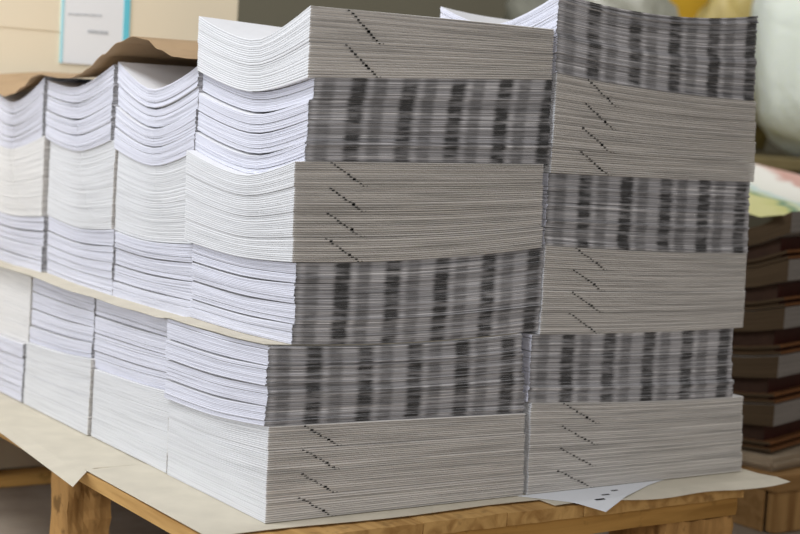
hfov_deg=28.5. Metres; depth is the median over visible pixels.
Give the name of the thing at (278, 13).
wall
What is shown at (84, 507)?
wooden table
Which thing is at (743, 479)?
card
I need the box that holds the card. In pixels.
[523,468,789,505]
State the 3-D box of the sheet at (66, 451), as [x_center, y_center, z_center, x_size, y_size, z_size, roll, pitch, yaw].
[-0.220,0.177,1.983,0.664,0.004,0.625,0,7,-34]
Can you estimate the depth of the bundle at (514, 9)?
3.28 m
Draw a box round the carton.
[0,0,237,468]
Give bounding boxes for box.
[669,0,708,17]
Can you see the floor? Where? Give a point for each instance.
(26, 509)
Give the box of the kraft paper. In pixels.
[0,36,198,95]
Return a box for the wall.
[237,0,799,227]
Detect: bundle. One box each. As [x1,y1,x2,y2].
[504,0,679,19]
[695,0,767,151]
[731,351,799,403]
[732,305,799,354]
[741,397,799,451]
[743,259,799,309]
[744,211,799,268]
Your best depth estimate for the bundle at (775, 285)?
2.12 m
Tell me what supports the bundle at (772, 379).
on the bundle at (768, 427)
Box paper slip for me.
[521,480,661,511]
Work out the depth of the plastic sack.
3.57 m
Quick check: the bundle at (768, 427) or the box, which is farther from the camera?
the box
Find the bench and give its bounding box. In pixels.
[736,152,799,220]
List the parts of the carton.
lid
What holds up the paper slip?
on the wooden table
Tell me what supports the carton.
on the floor
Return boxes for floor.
[0,466,799,533]
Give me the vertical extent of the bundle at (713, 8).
0.484 m
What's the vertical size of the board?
0.017 m
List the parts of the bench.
leg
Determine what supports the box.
on the bench
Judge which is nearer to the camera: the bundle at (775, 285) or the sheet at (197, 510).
the sheet at (197, 510)
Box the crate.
[732,464,799,533]
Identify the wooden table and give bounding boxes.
[0,433,743,533]
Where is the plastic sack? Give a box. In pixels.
[750,0,799,156]
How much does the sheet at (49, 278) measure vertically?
0.010 m
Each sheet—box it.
[0,260,515,344]
[0,392,146,486]
[86,464,538,533]
[743,161,799,216]
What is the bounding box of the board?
[741,443,799,470]
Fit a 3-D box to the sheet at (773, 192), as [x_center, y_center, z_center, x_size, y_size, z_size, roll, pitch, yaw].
[0.477,-0.136,2.373,0.400,0.086,0.430,8,7,37]

